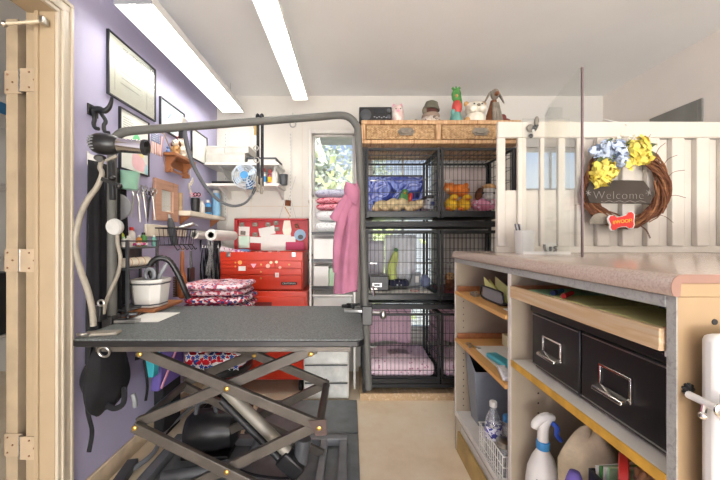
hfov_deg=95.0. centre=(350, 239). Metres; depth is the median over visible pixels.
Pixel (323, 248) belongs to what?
bin
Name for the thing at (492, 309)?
shelf
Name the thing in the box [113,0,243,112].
strip light
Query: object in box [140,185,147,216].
scissors
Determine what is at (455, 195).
plush
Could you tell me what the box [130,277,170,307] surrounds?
bucket
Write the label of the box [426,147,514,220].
wire crate
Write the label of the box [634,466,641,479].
peanut
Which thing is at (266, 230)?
paper
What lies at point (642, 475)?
peanut
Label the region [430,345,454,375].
blanket
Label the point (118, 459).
baseboard
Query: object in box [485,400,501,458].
water bottle
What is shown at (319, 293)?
tub
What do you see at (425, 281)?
cloth
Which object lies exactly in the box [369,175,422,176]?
board
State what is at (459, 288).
tray
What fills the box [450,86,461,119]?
parrot figurine
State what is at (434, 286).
pad
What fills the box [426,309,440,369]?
grille
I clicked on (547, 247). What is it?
card holder
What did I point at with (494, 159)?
grille
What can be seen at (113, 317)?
bar
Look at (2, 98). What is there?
wall
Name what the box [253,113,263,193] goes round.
loop
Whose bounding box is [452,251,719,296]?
countertop
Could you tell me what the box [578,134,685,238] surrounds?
wreath
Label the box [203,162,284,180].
shelf
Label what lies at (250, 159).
tray
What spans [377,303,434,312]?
grille
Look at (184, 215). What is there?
shelf
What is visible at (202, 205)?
lotion bottle
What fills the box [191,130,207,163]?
print
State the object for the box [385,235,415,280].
curtain
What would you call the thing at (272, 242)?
paper
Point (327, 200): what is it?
folded cloth
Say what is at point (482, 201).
plush
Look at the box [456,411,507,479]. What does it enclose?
shelf
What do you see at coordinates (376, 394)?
base
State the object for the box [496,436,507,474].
glass jar
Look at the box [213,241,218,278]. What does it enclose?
lead
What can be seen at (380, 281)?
case
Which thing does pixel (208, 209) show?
bottle
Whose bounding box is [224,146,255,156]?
carton
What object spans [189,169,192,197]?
wall hanging
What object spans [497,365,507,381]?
wrapper
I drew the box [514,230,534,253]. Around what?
cup
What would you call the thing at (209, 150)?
tray
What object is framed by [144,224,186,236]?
wall rail
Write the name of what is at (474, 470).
board
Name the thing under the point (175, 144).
figurine
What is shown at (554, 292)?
pen
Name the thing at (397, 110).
jar
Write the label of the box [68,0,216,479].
wall
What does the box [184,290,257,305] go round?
folded blanket
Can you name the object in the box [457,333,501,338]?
shelf
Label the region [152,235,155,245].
bottle
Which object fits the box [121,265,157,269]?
shelf
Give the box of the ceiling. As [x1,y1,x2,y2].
[0,0,719,95]
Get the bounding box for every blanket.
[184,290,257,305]
[184,352,246,369]
[186,278,255,295]
[371,344,433,375]
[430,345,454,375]
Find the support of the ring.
on the shelving unit at (693, 315)
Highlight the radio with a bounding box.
[359,107,391,124]
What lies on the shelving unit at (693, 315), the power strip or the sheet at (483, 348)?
the sheet at (483, 348)
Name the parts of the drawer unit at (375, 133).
drawer, handle plate, drawer, handle plate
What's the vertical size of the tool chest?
0.555 m
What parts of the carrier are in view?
lid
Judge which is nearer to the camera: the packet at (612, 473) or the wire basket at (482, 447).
the packet at (612, 473)
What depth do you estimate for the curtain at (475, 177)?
2.78 m
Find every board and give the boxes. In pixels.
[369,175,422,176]
[457,431,486,479]
[461,426,493,479]
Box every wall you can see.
[0,96,5,370]
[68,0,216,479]
[217,96,602,370]
[603,29,719,139]
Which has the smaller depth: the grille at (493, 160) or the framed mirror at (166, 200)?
the framed mirror at (166, 200)
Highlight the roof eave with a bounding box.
[315,138,351,144]
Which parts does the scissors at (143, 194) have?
blade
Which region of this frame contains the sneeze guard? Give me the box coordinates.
[523,67,583,256]
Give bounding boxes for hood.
[344,182,358,205]
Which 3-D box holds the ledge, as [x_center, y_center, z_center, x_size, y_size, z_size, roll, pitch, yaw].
[-1.060,0.398,1.765,0.185,0.110,0.270,0,0,0]
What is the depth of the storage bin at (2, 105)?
2.29 m
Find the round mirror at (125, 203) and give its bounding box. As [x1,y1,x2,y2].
[120,194,131,219]
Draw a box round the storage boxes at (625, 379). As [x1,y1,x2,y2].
[531,305,665,453]
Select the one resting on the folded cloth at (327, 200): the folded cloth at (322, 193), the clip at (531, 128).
the folded cloth at (322, 193)
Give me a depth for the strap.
1.51 m
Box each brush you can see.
[173,247,186,298]
[187,251,194,281]
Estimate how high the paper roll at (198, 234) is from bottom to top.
0.060 m
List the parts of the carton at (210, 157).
lid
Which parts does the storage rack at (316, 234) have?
post, post, post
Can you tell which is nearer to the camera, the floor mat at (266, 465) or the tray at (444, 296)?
the floor mat at (266, 465)
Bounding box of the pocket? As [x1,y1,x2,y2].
[120,170,139,190]
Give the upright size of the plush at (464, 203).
0.124 m
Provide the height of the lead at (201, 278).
0.390 m
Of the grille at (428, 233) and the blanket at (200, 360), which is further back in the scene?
the grille at (428, 233)
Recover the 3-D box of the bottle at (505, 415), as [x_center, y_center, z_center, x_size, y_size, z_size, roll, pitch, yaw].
[0.660,0.826,1.400,0.056,0.170,0.055,0,0,0]
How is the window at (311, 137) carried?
in the wall at (523, 108)
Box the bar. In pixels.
[102,111,386,390]
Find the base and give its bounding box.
[359,367,454,400]
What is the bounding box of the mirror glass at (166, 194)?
[162,190,171,211]
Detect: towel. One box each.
[219,246,246,251]
[330,181,359,293]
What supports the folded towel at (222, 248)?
in the tool chest
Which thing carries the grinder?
on the wire basket at (167, 228)
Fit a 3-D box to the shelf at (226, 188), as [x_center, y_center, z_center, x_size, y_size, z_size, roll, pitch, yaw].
[-0.855,-0.392,2.704,0.590,0.100,0.269,0,0,0]
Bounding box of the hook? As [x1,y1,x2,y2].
[87,97,113,133]
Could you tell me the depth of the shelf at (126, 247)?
1.64 m
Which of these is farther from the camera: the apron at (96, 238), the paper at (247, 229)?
the paper at (247, 229)
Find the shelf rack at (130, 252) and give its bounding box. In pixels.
[117,240,158,311]
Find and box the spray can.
[212,190,220,215]
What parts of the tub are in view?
lid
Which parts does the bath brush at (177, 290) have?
handle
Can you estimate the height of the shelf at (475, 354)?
0.012 m
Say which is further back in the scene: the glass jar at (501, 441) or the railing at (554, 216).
the railing at (554, 216)
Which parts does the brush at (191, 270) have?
handle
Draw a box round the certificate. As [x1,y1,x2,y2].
[106,28,155,121]
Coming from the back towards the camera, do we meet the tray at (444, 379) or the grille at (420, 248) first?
the grille at (420, 248)
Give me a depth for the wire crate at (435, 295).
2.33 m
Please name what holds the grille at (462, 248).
attached to the wire crate at (444, 296)
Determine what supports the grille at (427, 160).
attached to the wire crate at (370, 215)
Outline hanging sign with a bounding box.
[279,177,295,217]
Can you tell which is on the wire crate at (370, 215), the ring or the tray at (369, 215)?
the tray at (369, 215)
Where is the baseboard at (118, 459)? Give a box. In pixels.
[86,382,203,479]
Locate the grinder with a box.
[177,222,197,229]
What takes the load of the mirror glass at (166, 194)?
attached to the framed mirror at (166, 200)
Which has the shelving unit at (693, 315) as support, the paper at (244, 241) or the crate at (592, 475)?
the crate at (592, 475)
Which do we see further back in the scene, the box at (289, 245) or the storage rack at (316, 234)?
the box at (289, 245)
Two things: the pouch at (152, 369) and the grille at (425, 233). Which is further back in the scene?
the grille at (425, 233)
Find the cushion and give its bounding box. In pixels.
[372,198,422,210]
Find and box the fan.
[232,163,256,189]
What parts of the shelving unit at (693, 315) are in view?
panel, rail, panel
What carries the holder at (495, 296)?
on the shelving unit at (693, 315)
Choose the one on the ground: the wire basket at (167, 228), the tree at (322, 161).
the tree at (322, 161)
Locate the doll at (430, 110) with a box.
[422,100,439,119]
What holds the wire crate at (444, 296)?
on the stand
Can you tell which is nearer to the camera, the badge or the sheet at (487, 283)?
the sheet at (487, 283)
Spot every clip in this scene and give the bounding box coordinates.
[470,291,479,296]
[527,116,538,137]
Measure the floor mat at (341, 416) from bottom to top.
0.015 m
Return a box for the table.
[73,306,363,479]
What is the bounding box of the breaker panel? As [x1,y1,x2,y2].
[649,98,703,139]
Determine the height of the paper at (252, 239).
0.057 m
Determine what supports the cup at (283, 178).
on the shelf at (226, 188)
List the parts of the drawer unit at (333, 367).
drawer, drawer, drawer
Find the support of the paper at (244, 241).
attached to the tool chest
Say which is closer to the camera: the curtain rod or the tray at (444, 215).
the curtain rod
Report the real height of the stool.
0.350 m
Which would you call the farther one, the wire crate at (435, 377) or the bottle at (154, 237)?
the wire crate at (435, 377)
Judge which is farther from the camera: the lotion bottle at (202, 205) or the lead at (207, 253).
the lead at (207, 253)
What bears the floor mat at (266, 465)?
on the floor
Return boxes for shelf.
[0,113,5,338]
[117,303,141,311]
[121,246,157,248]
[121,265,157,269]
[163,152,195,178]
[179,193,224,226]
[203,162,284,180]
[206,183,285,199]
[455,291,507,319]
[455,338,507,388]
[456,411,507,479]
[459,339,507,383]
[513,360,665,473]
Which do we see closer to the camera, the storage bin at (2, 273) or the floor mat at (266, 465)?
the floor mat at (266, 465)
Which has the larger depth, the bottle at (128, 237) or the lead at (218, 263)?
the lead at (218, 263)
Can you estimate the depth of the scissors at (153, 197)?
1.90 m
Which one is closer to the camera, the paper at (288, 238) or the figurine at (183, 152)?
the figurine at (183, 152)
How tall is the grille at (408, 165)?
0.436 m
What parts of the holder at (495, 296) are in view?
plate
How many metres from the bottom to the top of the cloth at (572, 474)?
0.289 m
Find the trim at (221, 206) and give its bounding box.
[221,206,307,206]
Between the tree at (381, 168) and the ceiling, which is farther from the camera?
the tree at (381, 168)
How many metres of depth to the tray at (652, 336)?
0.74 m
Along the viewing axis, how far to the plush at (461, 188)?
2.46 m
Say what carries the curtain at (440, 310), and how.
hanging from the wire crate at (444, 379)
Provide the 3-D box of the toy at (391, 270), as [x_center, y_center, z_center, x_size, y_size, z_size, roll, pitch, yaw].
[0.336,0.191,2.660,0.087,0.252,0.076,0,0,0]
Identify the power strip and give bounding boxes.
[113,404,195,479]
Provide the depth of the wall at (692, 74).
2.21 m
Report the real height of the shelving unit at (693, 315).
1.054 m
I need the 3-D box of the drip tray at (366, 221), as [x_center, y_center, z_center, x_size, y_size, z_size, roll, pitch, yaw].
[0.632,-0.132,2.571,1.055,0.006,0.423,0,0,0]
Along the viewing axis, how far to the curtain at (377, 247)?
2.77 m
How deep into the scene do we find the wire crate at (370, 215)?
2.33 m
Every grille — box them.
[369,151,428,163]
[370,325,436,370]
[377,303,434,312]
[384,234,422,271]
[408,165,420,174]
[408,303,422,344]
[425,157,436,210]
[425,233,436,288]
[425,312,436,365]
[426,156,440,210]
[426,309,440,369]
[427,233,440,290]
[428,234,484,273]
[434,151,494,163]
[444,150,511,210]
[444,233,457,292]
[444,316,454,376]
[487,157,510,210]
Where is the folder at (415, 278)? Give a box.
[409,272,420,285]
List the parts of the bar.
clamp knob, clamp knob, lock knob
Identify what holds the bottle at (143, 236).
on the shelf rack at (130, 252)
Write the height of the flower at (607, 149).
0.089 m
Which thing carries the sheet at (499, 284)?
in the holder at (495, 296)
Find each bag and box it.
[79,347,148,451]
[558,425,617,479]
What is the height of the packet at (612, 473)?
0.194 m
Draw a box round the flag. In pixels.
[150,133,171,156]
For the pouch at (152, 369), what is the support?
hanging from the hanging cloth
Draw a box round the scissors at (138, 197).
[136,188,143,221]
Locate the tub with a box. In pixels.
[312,290,352,305]
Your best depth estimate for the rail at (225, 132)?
2.83 m
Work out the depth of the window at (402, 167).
2.87 m
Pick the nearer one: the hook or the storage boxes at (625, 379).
the storage boxes at (625, 379)
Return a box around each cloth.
[315,189,343,197]
[316,197,340,203]
[316,204,336,210]
[369,177,422,210]
[420,274,430,287]
[565,469,582,479]
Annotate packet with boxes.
[595,462,635,475]
[599,465,638,479]
[603,466,634,479]
[607,467,633,479]
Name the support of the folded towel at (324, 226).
on the storage rack at (316, 234)
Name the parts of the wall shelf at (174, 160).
rail, panel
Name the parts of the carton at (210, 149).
lid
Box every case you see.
[151,352,183,433]
[369,273,388,290]
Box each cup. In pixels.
[191,198,199,211]
[279,174,287,185]
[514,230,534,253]
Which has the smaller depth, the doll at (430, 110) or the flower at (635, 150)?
the flower at (635, 150)
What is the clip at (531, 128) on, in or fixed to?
attached to the railing at (554, 216)
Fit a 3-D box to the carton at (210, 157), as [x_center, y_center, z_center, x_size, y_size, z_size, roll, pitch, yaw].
[-0.980,-0.641,2.688,0.304,0.072,0.229,0,0,0]
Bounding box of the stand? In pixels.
[361,147,515,392]
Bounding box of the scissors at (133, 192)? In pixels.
[131,186,138,214]
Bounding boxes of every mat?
[136,434,359,479]
[244,400,357,433]
[389,279,408,285]
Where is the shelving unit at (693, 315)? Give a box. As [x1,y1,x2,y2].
[454,258,719,479]
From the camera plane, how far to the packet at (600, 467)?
0.85 m
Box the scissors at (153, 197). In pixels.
[150,187,156,219]
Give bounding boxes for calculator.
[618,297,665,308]
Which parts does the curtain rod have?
knob, rod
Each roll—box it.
[122,256,150,267]
[190,230,206,238]
[205,229,237,240]
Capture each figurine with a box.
[171,140,180,153]
[177,137,186,156]
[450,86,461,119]
[484,89,503,119]
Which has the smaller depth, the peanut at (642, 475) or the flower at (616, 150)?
the peanut at (642, 475)
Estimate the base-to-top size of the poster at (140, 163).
0.306 m
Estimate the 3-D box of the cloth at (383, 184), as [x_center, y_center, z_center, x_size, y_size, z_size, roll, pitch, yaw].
[0.362,-0.364,2.765,0.475,0.332,0.008,0,0,0]
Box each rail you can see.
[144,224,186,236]
[224,131,226,225]
[289,131,291,217]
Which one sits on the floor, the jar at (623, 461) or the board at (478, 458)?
the board at (478, 458)
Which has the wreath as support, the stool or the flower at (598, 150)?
the flower at (598, 150)
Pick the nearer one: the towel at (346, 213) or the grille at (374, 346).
the towel at (346, 213)
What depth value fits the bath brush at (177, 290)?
1.99 m
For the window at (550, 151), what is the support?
in the wall at (523, 108)
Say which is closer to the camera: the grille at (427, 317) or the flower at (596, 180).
the flower at (596, 180)
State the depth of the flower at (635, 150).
1.42 m
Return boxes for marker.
[561,291,573,298]
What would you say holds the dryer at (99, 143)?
on the table
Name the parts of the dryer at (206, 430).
carry handle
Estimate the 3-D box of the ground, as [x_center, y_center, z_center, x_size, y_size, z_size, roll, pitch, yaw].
[0.000,1.480,16.500,18.000,0.100,27.000,0,0,0]
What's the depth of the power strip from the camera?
1.60 m
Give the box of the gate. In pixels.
[685,334,719,479]
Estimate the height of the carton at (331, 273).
0.137 m
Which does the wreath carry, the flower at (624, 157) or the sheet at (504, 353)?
the flower at (624, 157)
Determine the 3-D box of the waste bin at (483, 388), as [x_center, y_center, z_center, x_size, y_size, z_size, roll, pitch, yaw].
[0.780,0.741,1.668,0.359,0.352,0.134,0,0,0]
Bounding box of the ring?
[465,342,480,348]
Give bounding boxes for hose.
[143,255,190,299]
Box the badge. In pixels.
[294,229,305,240]
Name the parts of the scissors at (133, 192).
blade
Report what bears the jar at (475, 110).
on the drawer unit at (375, 133)
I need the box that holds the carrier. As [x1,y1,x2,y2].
[421,195,434,210]
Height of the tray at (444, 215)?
0.032 m
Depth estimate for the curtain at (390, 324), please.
2.77 m
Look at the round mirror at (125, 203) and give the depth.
1.58 m
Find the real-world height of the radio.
0.124 m
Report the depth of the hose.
1.75 m
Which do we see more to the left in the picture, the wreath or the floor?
the floor
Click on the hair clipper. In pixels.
(170, 223)
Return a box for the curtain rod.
[0,15,48,27]
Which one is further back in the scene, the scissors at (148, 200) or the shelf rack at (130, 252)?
the scissors at (148, 200)
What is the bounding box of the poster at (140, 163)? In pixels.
[118,106,149,176]
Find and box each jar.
[392,103,403,119]
[464,101,486,119]
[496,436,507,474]
[618,451,630,479]
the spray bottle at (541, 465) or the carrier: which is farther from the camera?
the carrier
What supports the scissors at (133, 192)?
hanging from the wall at (112, 429)
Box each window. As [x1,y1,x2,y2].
[308,130,356,202]
[370,161,435,329]
[526,148,574,189]
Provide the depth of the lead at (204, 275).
2.57 m
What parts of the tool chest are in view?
drawer, drawer, drawer, drawer, drawer, lid, drawer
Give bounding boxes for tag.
[283,220,290,234]
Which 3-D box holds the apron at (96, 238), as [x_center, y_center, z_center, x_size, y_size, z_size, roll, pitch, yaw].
[-1.107,0.077,1.481,0.075,0.930,0.195,0,0,12]
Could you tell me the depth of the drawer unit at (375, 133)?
2.31 m
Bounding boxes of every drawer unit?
[304,352,348,398]
[361,120,520,160]
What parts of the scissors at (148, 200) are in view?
blade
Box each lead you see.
[200,240,202,279]
[203,245,205,278]
[205,240,211,275]
[206,245,208,278]
[208,241,214,278]
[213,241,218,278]
[216,241,221,278]
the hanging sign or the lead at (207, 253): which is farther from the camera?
the hanging sign
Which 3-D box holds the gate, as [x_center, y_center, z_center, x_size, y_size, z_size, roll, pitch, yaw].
[0.879,0.631,0.481,0.641,0.957,0.162,0,0,0]
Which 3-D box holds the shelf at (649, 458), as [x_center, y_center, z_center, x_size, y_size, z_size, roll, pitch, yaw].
[0.864,0.431,0.876,0.593,0.020,0.571,0,0,0]
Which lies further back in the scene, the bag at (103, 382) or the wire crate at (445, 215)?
the wire crate at (445, 215)
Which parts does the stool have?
leg, seat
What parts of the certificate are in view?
glass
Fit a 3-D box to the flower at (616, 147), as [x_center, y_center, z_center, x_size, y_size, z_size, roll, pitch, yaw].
[1.155,-0.407,1.440,0.070,0.066,0.060,0,0,31]
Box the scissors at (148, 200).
[145,190,152,220]
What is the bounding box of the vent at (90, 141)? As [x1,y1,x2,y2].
[86,135,93,148]
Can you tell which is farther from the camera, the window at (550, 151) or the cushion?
the window at (550, 151)
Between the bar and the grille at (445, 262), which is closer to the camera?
the bar
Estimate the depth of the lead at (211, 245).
2.58 m
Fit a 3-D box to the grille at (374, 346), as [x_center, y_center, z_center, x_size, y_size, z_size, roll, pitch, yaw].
[0.367,0.747,2.334,0.485,0.436,0.003,0,0,0]
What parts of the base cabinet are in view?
finger pull, drawer, drawer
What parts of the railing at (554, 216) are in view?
panel, rail, rail, panel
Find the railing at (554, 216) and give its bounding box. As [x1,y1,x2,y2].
[495,122,719,252]
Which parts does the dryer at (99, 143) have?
bent arm, support post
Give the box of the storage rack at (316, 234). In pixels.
[309,195,355,388]
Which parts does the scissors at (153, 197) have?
blade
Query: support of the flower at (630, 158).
on the wreath
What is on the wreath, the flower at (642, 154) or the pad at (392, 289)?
the flower at (642, 154)
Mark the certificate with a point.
(130, 79)
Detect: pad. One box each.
[369,285,432,292]
[431,285,454,292]
[530,289,609,295]
[552,296,663,308]
[598,309,665,327]
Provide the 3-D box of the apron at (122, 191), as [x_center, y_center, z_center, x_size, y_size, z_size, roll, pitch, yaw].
[-1.128,0.022,1.605,0.050,0.599,0.110,0,0,0]
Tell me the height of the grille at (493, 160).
0.003 m
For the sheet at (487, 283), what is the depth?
1.52 m
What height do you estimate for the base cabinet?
0.752 m
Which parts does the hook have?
wall plate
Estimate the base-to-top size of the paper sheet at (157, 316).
0.002 m
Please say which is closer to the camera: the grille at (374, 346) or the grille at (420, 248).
the grille at (374, 346)
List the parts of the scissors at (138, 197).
blade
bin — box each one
[0,102,5,114]
[0,271,5,334]
[314,239,332,258]
[466,352,507,425]
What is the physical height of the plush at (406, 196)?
0.128 m
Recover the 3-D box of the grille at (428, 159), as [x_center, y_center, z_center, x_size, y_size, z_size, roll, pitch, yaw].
[0.626,-0.423,2.572,0.003,0.436,0.445,0,0,0]
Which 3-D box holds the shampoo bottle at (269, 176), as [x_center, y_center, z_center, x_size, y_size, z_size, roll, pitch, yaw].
[-0.653,-0.506,2.660,0.040,0.124,0.040,0,0,0]
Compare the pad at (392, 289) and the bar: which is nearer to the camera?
the bar
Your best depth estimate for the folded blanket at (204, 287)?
1.97 m
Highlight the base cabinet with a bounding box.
[227,284,312,390]
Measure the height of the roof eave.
0.070 m
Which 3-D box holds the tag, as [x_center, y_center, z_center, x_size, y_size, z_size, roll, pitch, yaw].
[-0.541,-0.104,2.792,0.076,0.131,0.002,0,0,0]
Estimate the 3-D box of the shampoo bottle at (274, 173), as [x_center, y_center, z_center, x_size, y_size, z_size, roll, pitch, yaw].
[-0.614,-0.521,2.660,0.050,0.154,0.049,0,0,0]
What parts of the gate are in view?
bolt rod, bolt knob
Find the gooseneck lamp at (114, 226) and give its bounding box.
[95,218,123,321]
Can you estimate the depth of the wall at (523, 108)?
2.84 m
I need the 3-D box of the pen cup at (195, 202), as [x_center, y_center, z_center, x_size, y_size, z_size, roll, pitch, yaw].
[-1.117,-0.248,2.370,0.060,0.104,0.060,0,0,0]
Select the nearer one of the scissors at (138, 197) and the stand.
the scissors at (138, 197)
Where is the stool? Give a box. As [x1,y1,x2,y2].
[199,359,253,408]
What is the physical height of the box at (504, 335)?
0.054 m
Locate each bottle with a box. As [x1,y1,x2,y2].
[121,237,125,246]
[126,236,132,246]
[128,227,135,246]
[136,235,141,245]
[141,232,146,245]
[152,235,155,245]
[199,200,204,212]
[205,200,211,213]
[260,168,266,182]
[267,169,271,182]
[272,167,277,182]
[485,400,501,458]
[499,413,507,449]
[525,412,562,479]
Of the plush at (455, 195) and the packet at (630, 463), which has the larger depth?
the plush at (455, 195)
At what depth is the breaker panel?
2.12 m
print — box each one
[159,96,184,138]
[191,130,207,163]
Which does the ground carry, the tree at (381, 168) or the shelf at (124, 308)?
the tree at (381, 168)
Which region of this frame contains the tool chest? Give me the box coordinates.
[220,218,308,289]
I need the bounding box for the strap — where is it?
[178,130,256,206]
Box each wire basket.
[155,227,196,250]
[479,421,507,479]
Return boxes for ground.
[382,256,430,324]
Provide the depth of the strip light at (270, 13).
1.79 m
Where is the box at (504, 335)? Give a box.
[502,333,507,347]
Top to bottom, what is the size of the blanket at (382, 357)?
0.133 m
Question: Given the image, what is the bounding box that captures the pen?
[550,289,564,295]
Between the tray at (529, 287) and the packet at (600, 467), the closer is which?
the packet at (600, 467)
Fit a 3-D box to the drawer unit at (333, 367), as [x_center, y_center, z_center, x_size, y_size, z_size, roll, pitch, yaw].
[-0.175,0.927,2.402,0.320,0.395,0.171,0,0,0]
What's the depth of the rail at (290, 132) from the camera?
2.83 m
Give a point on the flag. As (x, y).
(156, 139)
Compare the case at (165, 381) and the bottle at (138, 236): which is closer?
the bottle at (138, 236)
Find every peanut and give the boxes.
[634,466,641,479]
[638,472,647,479]
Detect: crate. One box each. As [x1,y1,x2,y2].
[366,147,439,220]
[366,230,439,299]
[370,303,439,383]
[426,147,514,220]
[426,230,494,299]
[426,303,454,383]
[588,468,601,479]
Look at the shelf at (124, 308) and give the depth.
1.58 m
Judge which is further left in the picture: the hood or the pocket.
the pocket
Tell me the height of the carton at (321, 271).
0.152 m
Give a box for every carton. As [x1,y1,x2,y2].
[206,146,224,152]
[206,153,248,161]
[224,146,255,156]
[314,264,329,285]
[329,266,333,285]
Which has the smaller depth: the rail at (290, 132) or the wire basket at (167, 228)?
the wire basket at (167, 228)
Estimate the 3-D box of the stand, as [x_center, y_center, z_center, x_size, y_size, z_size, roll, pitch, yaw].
[0.633,0.211,2.572,1.105,1.733,0.485,0,0,0]
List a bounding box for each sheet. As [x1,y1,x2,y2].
[135,312,179,321]
[475,346,507,366]
[481,350,507,358]
[484,277,502,302]
[495,277,507,301]
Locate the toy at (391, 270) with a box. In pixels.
[387,248,397,279]
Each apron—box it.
[85,151,121,361]
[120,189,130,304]
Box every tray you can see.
[207,148,224,152]
[212,181,233,182]
[246,157,281,164]
[366,212,439,219]
[366,221,494,221]
[368,295,439,299]
[369,298,454,302]
[372,373,439,382]
[428,212,494,219]
[428,289,454,299]
[431,357,454,382]
[457,286,482,290]
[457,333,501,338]
[510,286,665,350]
[514,285,577,289]
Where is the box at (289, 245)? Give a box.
[286,242,303,249]
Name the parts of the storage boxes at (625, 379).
pull, drawer, pull, drawer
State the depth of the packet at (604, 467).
0.84 m
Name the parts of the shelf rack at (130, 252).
post, panel, guard rail, post, post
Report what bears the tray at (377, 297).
on the wire crate at (435, 295)
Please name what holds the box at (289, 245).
on the tool chest
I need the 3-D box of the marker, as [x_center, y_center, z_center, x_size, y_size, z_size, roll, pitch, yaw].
[0.628,0.158,0.956,0.086,0.014,0.014,0,0,-43]
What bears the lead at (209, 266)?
hanging from the paper roll at (198, 234)
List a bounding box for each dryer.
[72,133,150,336]
[160,401,259,479]
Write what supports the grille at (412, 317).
attached to the wire crate at (435, 377)
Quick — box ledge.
[122,300,182,317]
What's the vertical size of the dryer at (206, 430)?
0.291 m
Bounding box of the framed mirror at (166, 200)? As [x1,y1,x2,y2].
[153,177,178,221]
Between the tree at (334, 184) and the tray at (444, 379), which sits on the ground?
the tree at (334, 184)
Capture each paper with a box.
[239,226,249,235]
[239,236,249,247]
[250,237,263,242]
[259,226,274,235]
[261,234,290,250]
[286,236,295,241]
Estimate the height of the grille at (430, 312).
0.436 m
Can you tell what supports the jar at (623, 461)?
in the crate at (592, 475)
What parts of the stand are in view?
cross rail, cross rail, cross rail, cross rail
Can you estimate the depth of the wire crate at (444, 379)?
2.33 m
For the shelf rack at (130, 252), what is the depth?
1.59 m
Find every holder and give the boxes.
[480,285,507,305]
[543,243,557,251]
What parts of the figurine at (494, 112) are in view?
leg, leg, leg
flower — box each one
[588,144,603,157]
[589,158,619,184]
[589,173,611,188]
[596,139,616,158]
[604,141,628,161]
[606,139,625,153]
[613,152,629,167]
[623,134,651,159]
[624,152,643,170]
[633,145,655,165]
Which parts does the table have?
scissor arm, under frame, scissor arm, scissor arm, scissor arm, floor frame, actuator rod, scissor arm, scissor arm, scissor arm, scissor arm, motor, joint plate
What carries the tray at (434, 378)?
on the wire crate at (435, 377)
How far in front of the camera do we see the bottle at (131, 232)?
1.67 m
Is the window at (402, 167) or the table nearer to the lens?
the table
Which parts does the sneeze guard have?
foot rail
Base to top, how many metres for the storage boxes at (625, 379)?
0.204 m
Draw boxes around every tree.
[315,145,351,189]
[315,151,425,318]
[335,145,408,245]
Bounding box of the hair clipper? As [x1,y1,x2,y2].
[167,214,177,244]
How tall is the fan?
0.200 m
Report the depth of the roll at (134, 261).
1.65 m
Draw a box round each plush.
[399,189,412,201]
[444,183,469,196]
[444,194,458,210]
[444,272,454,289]
[458,194,471,210]
[471,184,495,210]
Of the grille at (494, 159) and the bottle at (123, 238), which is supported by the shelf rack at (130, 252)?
the bottle at (123, 238)
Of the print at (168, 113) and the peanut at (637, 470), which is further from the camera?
the print at (168, 113)
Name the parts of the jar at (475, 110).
head lid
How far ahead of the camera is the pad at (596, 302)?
0.88 m
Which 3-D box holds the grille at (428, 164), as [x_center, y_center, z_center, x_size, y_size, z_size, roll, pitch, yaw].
[0.639,-0.423,2.572,0.003,0.436,0.445,0,0,0]
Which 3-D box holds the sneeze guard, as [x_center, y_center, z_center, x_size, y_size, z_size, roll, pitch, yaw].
[0.796,-0.268,1.238,0.193,0.654,0.228,0,0,0]
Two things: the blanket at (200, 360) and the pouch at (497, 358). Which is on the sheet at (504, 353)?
the pouch at (497, 358)
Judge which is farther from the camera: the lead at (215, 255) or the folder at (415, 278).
the folder at (415, 278)
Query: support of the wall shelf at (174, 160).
attached to the wall at (112, 429)
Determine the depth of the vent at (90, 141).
1.23 m
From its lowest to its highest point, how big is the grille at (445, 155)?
0.436 m
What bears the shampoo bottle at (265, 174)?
on the shelf at (226, 188)
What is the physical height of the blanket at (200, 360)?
0.209 m
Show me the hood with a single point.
(351, 191)
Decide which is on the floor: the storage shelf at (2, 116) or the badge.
the storage shelf at (2, 116)
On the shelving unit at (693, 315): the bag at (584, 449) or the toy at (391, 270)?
the bag at (584, 449)
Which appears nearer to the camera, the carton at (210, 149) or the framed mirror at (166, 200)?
the framed mirror at (166, 200)
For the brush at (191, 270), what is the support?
hanging from the wire basket at (167, 228)
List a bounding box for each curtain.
[369,241,383,272]
[371,309,410,343]
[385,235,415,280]
[430,309,454,341]
[440,167,485,210]
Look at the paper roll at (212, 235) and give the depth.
2.40 m
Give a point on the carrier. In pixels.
(428, 203)
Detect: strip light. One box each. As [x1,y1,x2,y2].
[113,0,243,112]
[252,0,307,99]
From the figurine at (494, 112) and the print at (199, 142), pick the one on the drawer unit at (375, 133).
the figurine at (494, 112)
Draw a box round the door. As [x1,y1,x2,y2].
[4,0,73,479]
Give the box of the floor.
[0,371,470,479]
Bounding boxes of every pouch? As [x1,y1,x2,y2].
[146,352,159,377]
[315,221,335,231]
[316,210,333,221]
[486,352,507,368]
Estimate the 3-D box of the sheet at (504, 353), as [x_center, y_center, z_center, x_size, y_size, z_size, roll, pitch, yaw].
[0.730,0.522,1.430,0.220,0.001,0.260,0,0,-6]
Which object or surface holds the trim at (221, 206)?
attached to the wall at (523, 108)

